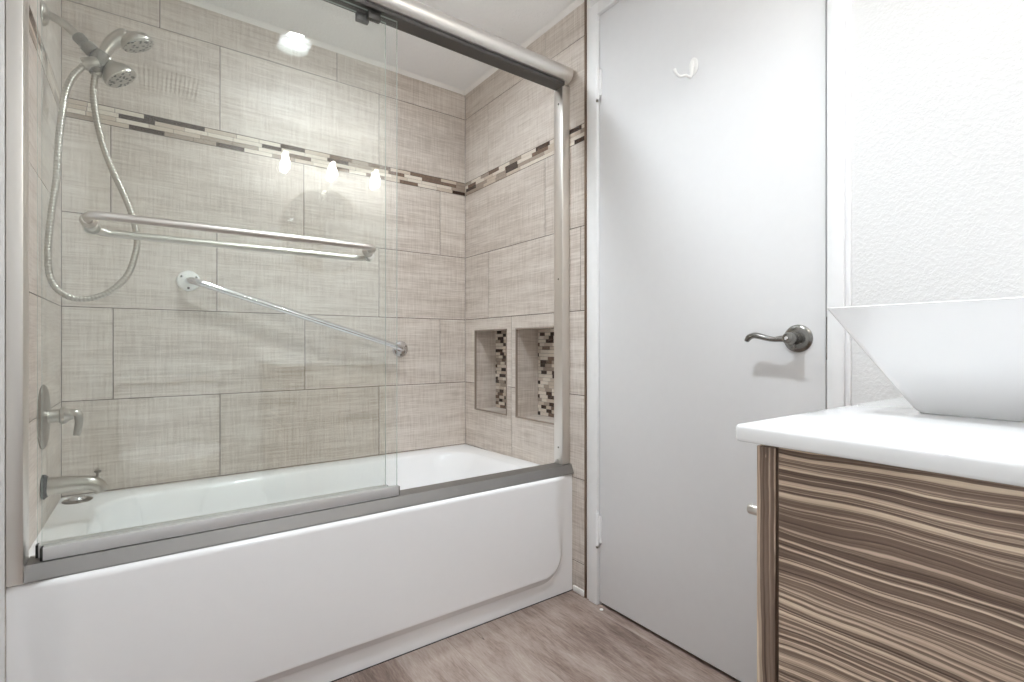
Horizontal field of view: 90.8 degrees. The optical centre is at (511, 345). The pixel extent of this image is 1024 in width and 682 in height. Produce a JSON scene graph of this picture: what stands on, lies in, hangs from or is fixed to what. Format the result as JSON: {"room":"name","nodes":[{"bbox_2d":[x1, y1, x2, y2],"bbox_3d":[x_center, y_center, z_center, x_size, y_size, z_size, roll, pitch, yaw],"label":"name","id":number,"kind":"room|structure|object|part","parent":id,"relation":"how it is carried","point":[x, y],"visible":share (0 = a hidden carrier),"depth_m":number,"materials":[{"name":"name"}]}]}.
{"room":"bathroom","nodes":[
{"label":"bathroom","id":0,"kind":"room"},
{"bbox_2d":[0,0,60,681],"bbox_3d":[-0.804,-0.173,0.642,0.100,2.156,2.542,0,0,-36],"label":"wall","id":1,"kind":"structure","parent":0,"point":[49,36],"depth_m":1.30,"materials":[{"name":"beige tile"}]},
{"bbox_2d":[38,385,83,448],"bbox_3d":[-1.205,0.189,1.356,0.084,0.170,0.170,0,0,-36],"label":"shower valve","id":2,"kind":"object","parent":1,"relation":"attached to","point":[46,416],"visible":1,"depth_m":1.33,"materials":[{"name":"silver metal"}]},
{"bbox_3d":[-1.234,0.189,1.335,0.012,0.170,0.170,0,0,-36],"label":"plate","id":3,"kind":"part","parent":2,"relation":"part of","materials":[{"name":"silver metal"}]},
{"bbox_3d":[-1.186,0.209,1.369,0.037,0.074,0.023,0,0,-36],"label":"lever","id":4,"kind":"part","parent":2,"relation":"part of","materials":[{"name":"silver metal"}]},
{"bbox_2d":[40,469,107,499],"bbox_3d":[-1.182,0.376,1.367,0.134,0.067,0.064,0,0,-36],"label":"tub spout","id":5,"kind":"object","parent":1,"relation":"attached to","point":[49,486],"visible":1,"depth_m":1.35,"materials":[{"name":"silver metal"}]},
{"bbox_3d":[-1.179,0.380,1.369,0.127,0.059,0.049,0,0,-36],"label":"spout","id":6,"kind":"part","parent":5,"relation":"part of","materials":[{"name":"silver metal"}]},
{"bbox_3d":[-1.144,0.355,1.394,0.016,0.022,0.016,0,0,-36],"label":"lift knob","id":7,"kind":"part","parent":5,"relation":"part of","materials":[{"name":"silver metal"}]},
{"bbox_2d":[40,0,136,87],"bbox_3d":[-1.155,-0.815,1.385,0.200,0.176,0.084,0,0,-36],"label":"shower","id":8,"kind":"object","parent":1,"relation":"attached to","point":[115,74],"visible":1,"depth_m":1.38,"materials":[{"name":"silver metal"}]},
{"bbox_3d":[-1.204,-0.856,1.351,0.081,0.057,0.021,0,0,-36],"label":"shower arm","id":9,"kind":"part","parent":8,"relation":"part of","materials":[{"name":"silver metal"}]},
{"bbox_2d":[44,28,153,301],"bbox_3d":[-1.137,-0.505,1.399,0.234,0.778,0.084,0,0,-36],"label":"shower","id":10,"kind":"object","parent":8,"relation":"attached to","point":[129,41],"visible":0.99,"depth_m":1.38,"materials":[{"name":"silver metal"}]},
{"bbox_3d":[-1.111,-0.816,1.417,0.110,0.152,0.048,0,0,-36],"label":"handle","id":11,"kind":"part","parent":10,"relation":"part of","materials":[{"name":"silver metal"}]},
{"bbox_2d":[61,0,464,497],"bbox_3d":[-0.792,-0.173,2.156,1.709,2.156,0.100,0,0,-36],"label":"wall","id":12,"kind":"structure","parent":0,"point":[225,120],"depth_m":1.94,"materials":[{"name":"beige tile"}]},
{"bbox_2d":[176,271,407,356],"bbox_3d":[-0.820,-0.107,2.034,0.886,0.324,0.064,0,0,-36],"label":"grab bar","id":13,"kind":"object","parent":12,"relation":"attached to","point":[186,280],"visible":0.97,"depth_m":1.94,"materials":[{"name":"silver metal"}]},
{"bbox_2d":[181,0,464,94],"bbox_3d":[-0.835,-1.242,2.053,1.498,0.015,0.015,0,0,-36],"label":"trim","id":14,"kind":"structure","parent":12,"relation":"attached to","point":[199,3],"depth_m":2.08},
{"bbox_2d":[200,0,575,89],"bbox_3d":[-0.085,-1.291,1.099,1.800,0.080,2.642,0,0,-36],"label":"ceiling","id":15,"kind":"structure","parent":0,"point":[515,21],"depth_m":1.98,"materials":[{"name":"white paint"}]},
{"bbox_2d":[334,590,740,681],"bbox_3d":[-0.052,0.945,1.133,1.894,0.080,2.660,0,0,-36],"label":"floor","id":16,"kind":"structure","parent":0,"point":[566,637],"depth_m":1.48,"materials":[{"name":"beige wood"}]},
{"bbox_2d":[6,444,572,681],"bbox_3d":[-0.606,0.690,1.736,1.499,0.431,0.798,0,0,-36],"label":"bathtub","id":17,"kind":"object","parent":16,"relation":"on","point":[333,601],"visible":0.97,"depth_m":1.37,"materials":[{"name":"white ceramic"}]},
{"bbox_2d":[61,494,92,503],"bbox_3d":[-1.362,0.479,1.582,0.076,0.018,0.076,0,0,-36],"label":"overflow drain","id":18,"kind":"object","parent":17,"relation":"on","point":[80,498],"visible":1,"depth_m":1.57,"materials":[{"name":"silver metal"}]},
{"bbox_3d":[-1.362,0.477,1.582,0.044,0.013,0.044,0,0,-36],"label":"stopper knob","id":19,"kind":"part","parent":18,"relation":"part of","materials":[{"name":"silver metal"}]},
{"bbox_2d":[29,444,539,556],"bbox_3d":[-0.615,0.653,1.747,1.499,0.356,0.770,0,0,-36],"label":"basin","id":20,"kind":"object","parent":17,"relation":"in","point":[126,508],"depth_m":1.87,"materials":[{"name":"white ceramic"}]},
{"bbox_2d":[747,445,1023,681],"bbox_3d":[0.715,0.504,0.532,0.745,0.802,0.584,0,0,-36],"label":"vanity cabinet","id":21,"kind":"object","parent":16,"relation":"on","point":[867,571],"visible":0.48,"depth_m":0.44,"materials":[{"name":"laminate"}]},
{"bbox_3d":[0.275,0.184,0.559,0.012,0.012,0.026,0,0,-36],"label":"knob","id":22,"kind":"part","parent":21,"relation":"part of","materials":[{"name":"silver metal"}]},
{"bbox_3d":[0.413,0.459,0.631,0.371,0.708,0.020,0,0,-36],"label":"cabinet door","id":23,"kind":"part","parent":21,"relation":"part of","materials":[{"name":"laminate"}]},
{"bbox_2d":[736,397,1023,486],"bbox_3d":[0.716,0.092,0.525,0.777,0.018,0.572,0,0,-36],"label":"countertop","id":24,"kind":"structure","parent":21,"relation":"on","point":[891,432],"depth_m":0.46,"materials":[{"name":"white stone"}]},
{"bbox_2d":[827,297,1023,421],"bbox_3d":[0.670,0.018,0.588,0.400,0.129,0.398,0,0,-36],"label":"vessel sink","id":25,"kind":"object","parent":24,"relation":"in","point":[965,358],"visible":1,"depth_m":0.56,"materials":[{"name":"white ceramic"}]},
{"bbox_2d":[465,0,1023,603],"bbox_3d":[0.560,-0.173,1.569,0.203,2.156,2.452,0,0,-36],"label":"wall","id":26,"kind":"structure","parent":0,"point":[938,85],"depth_m":1.11,"materials":[{"name":"white paint"}]},
{"bbox_2d":[5,0,573,586],"bbox_3d":[-0.401,-0.276,1.450,1.499,1.500,0.094,0,0,-36],"label":"shower door frame","id":27,"kind":"object","parent":26,"relation":"attached to","point":[415,18],"visible":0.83,"depth_m":1.24,"materials":[{"name":"silver"}]},
{"bbox_2d":[35,0,399,560],"bbox_3d":[-0.657,-0.255,1.262,0.788,1.391,0.177,0,0,-36],"label":"door","id":28,"kind":"structure","parent":27,"relation":"in","point":[89,219],"depth_m":1.22,"materials":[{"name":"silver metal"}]},
{"bbox_3d":[-0.678,0.427,1.270,0.756,0.028,0.018,0,0,-36],"label":"rail","id":29,"kind":"part","parent":28,"relation":"part of","materials":[{"name":"silver metal"}]},
{"bbox_3d":[-0.649,0.427,1.260,0.771,0.028,0.018,0,0,-36],"label":"rail","id":30,"kind":"part","parent":28,"relation":"part of","materials":[{"name":"silver metal"}]},
{"bbox_3d":[-0.651,-0.258,1.259,0.770,1.386,0.006,0,0,-36],"label":"glass pane","id":31,"kind":"part","parent":28,"relation":"part of","materials":[{"name":"clear glass"}]},
{"bbox_3d":[-0.099,0.118,2.317,0.009,0.380,0.268,0,0,-36],"label":"edge trim","id":32,"kind":"part","parent":26,"relation":"part of","materials":[{"name":"tile"}]},
{"bbox_2d":[464,0,583,94],"bbox_3d":[0.009,-1.242,2.150,0.015,0.015,0.842,0,0,-36],"label":"trim","id":33,"kind":"structure","parent":26,"relation":"attached to","point":[575,4],"depth_m":2.01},
{"bbox_3d":[0.096,0.118,2.046,0.009,0.380,0.268,0,0,-36],"label":"edge trim","id":34,"kind":"part","parent":26,"relation":"part of","materials":[{"name":"tile"}]},
{"bbox_2d":[573,585,583,596],"bbox_3d":[0.244,0.894,1.837,0.010,0.022,0.058,0,0,-36],"label":"baseboard","id":35,"kind":"structure","parent":26,"relation":"attached to","point":[576,589],"depth_m":1.83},
{"bbox_2d":[584,0,586,597],"bbox_3d":[0.265,-0.172,1.809,0.008,2.155,0.010,0,0,-36],"label":"trim","id":36,"kind":"structure","parent":26,"relation":"attached to","point":[585,1],"depth_m":1.80,"materials":[{"name":"white wood"}]},
{"bbox_2d":[587,0,589,598],"bbox_3d":[0.274,-0.172,1.800,0.006,2.155,0.013,0,0,-36],"label":"trim","id":37,"kind":"structure","parent":26,"relation":"attached to","point":[588,1],"depth_m":1.80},
{"bbox_2d":[595,0,826,681],"bbox_3d":[0.504,-0.127,1.459,0.097,2.040,0.734,0,0,-36],"label":"door","id":38,"kind":"structure","parent":26,"relation":"in","point":[713,183],"depth_m":1.43,"materials":[{"name":"white paint"}]},
{"bbox_2d":[673,57,697,78],"bbox_3d":[0.497,-0.796,1.453,0.071,0.062,0.024,0,0,1],"label":"robe hook","id":39,"kind":"object","parent":38,"relation":"attached to","point":[693,66],"visible":1,"depth_m":1.45,"materials":[{"name":"white plastic"}]},
{"bbox_3d":[0.522,-0.803,1.452,0.005,0.048,0.028,0,0,-36],"label":"hook plate","id":40,"kind":"part","parent":39,"relation":"part of","materials":[{"name":"white plastic"}]},
{"bbox_3d":[0.622,-0.019,1.237,0.024,0.024,0.105,0,0,-42],"label":"lever","id":41,"kind":"part","parent":38,"relation":"part of","materials":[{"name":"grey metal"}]},
{"bbox_3d":[0.743,-0.016,1.181,0.027,0.100,0.003,0,0,-36],"label":"latch plate","id":42,"kind":"part","parent":38,"relation":"part of","materials":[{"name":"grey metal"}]},
{"bbox_2d":[589,0,844,604],"bbox_3d":[0.535,-0.143,1.480,0.068,2.097,0.809,0,0,-36],"label":"trim","id":43,"kind":"structure","parent":26,"relation":"attached to","point":[835,8],"depth_m":1.16,"materials":[{"name":"white paint"}]},
{"bbox_2d":[845,0,851,405],"bbox_3d":[0.755,-0.172,1.132,0.009,2.155,0.010,0,0,-36],"label":"trim","id":44,"kind":"structure","parent":26,"relation":"attached to","point":[848,3],"depth_m":1.13,"materials":[{"name":"white paint"}]}
]}

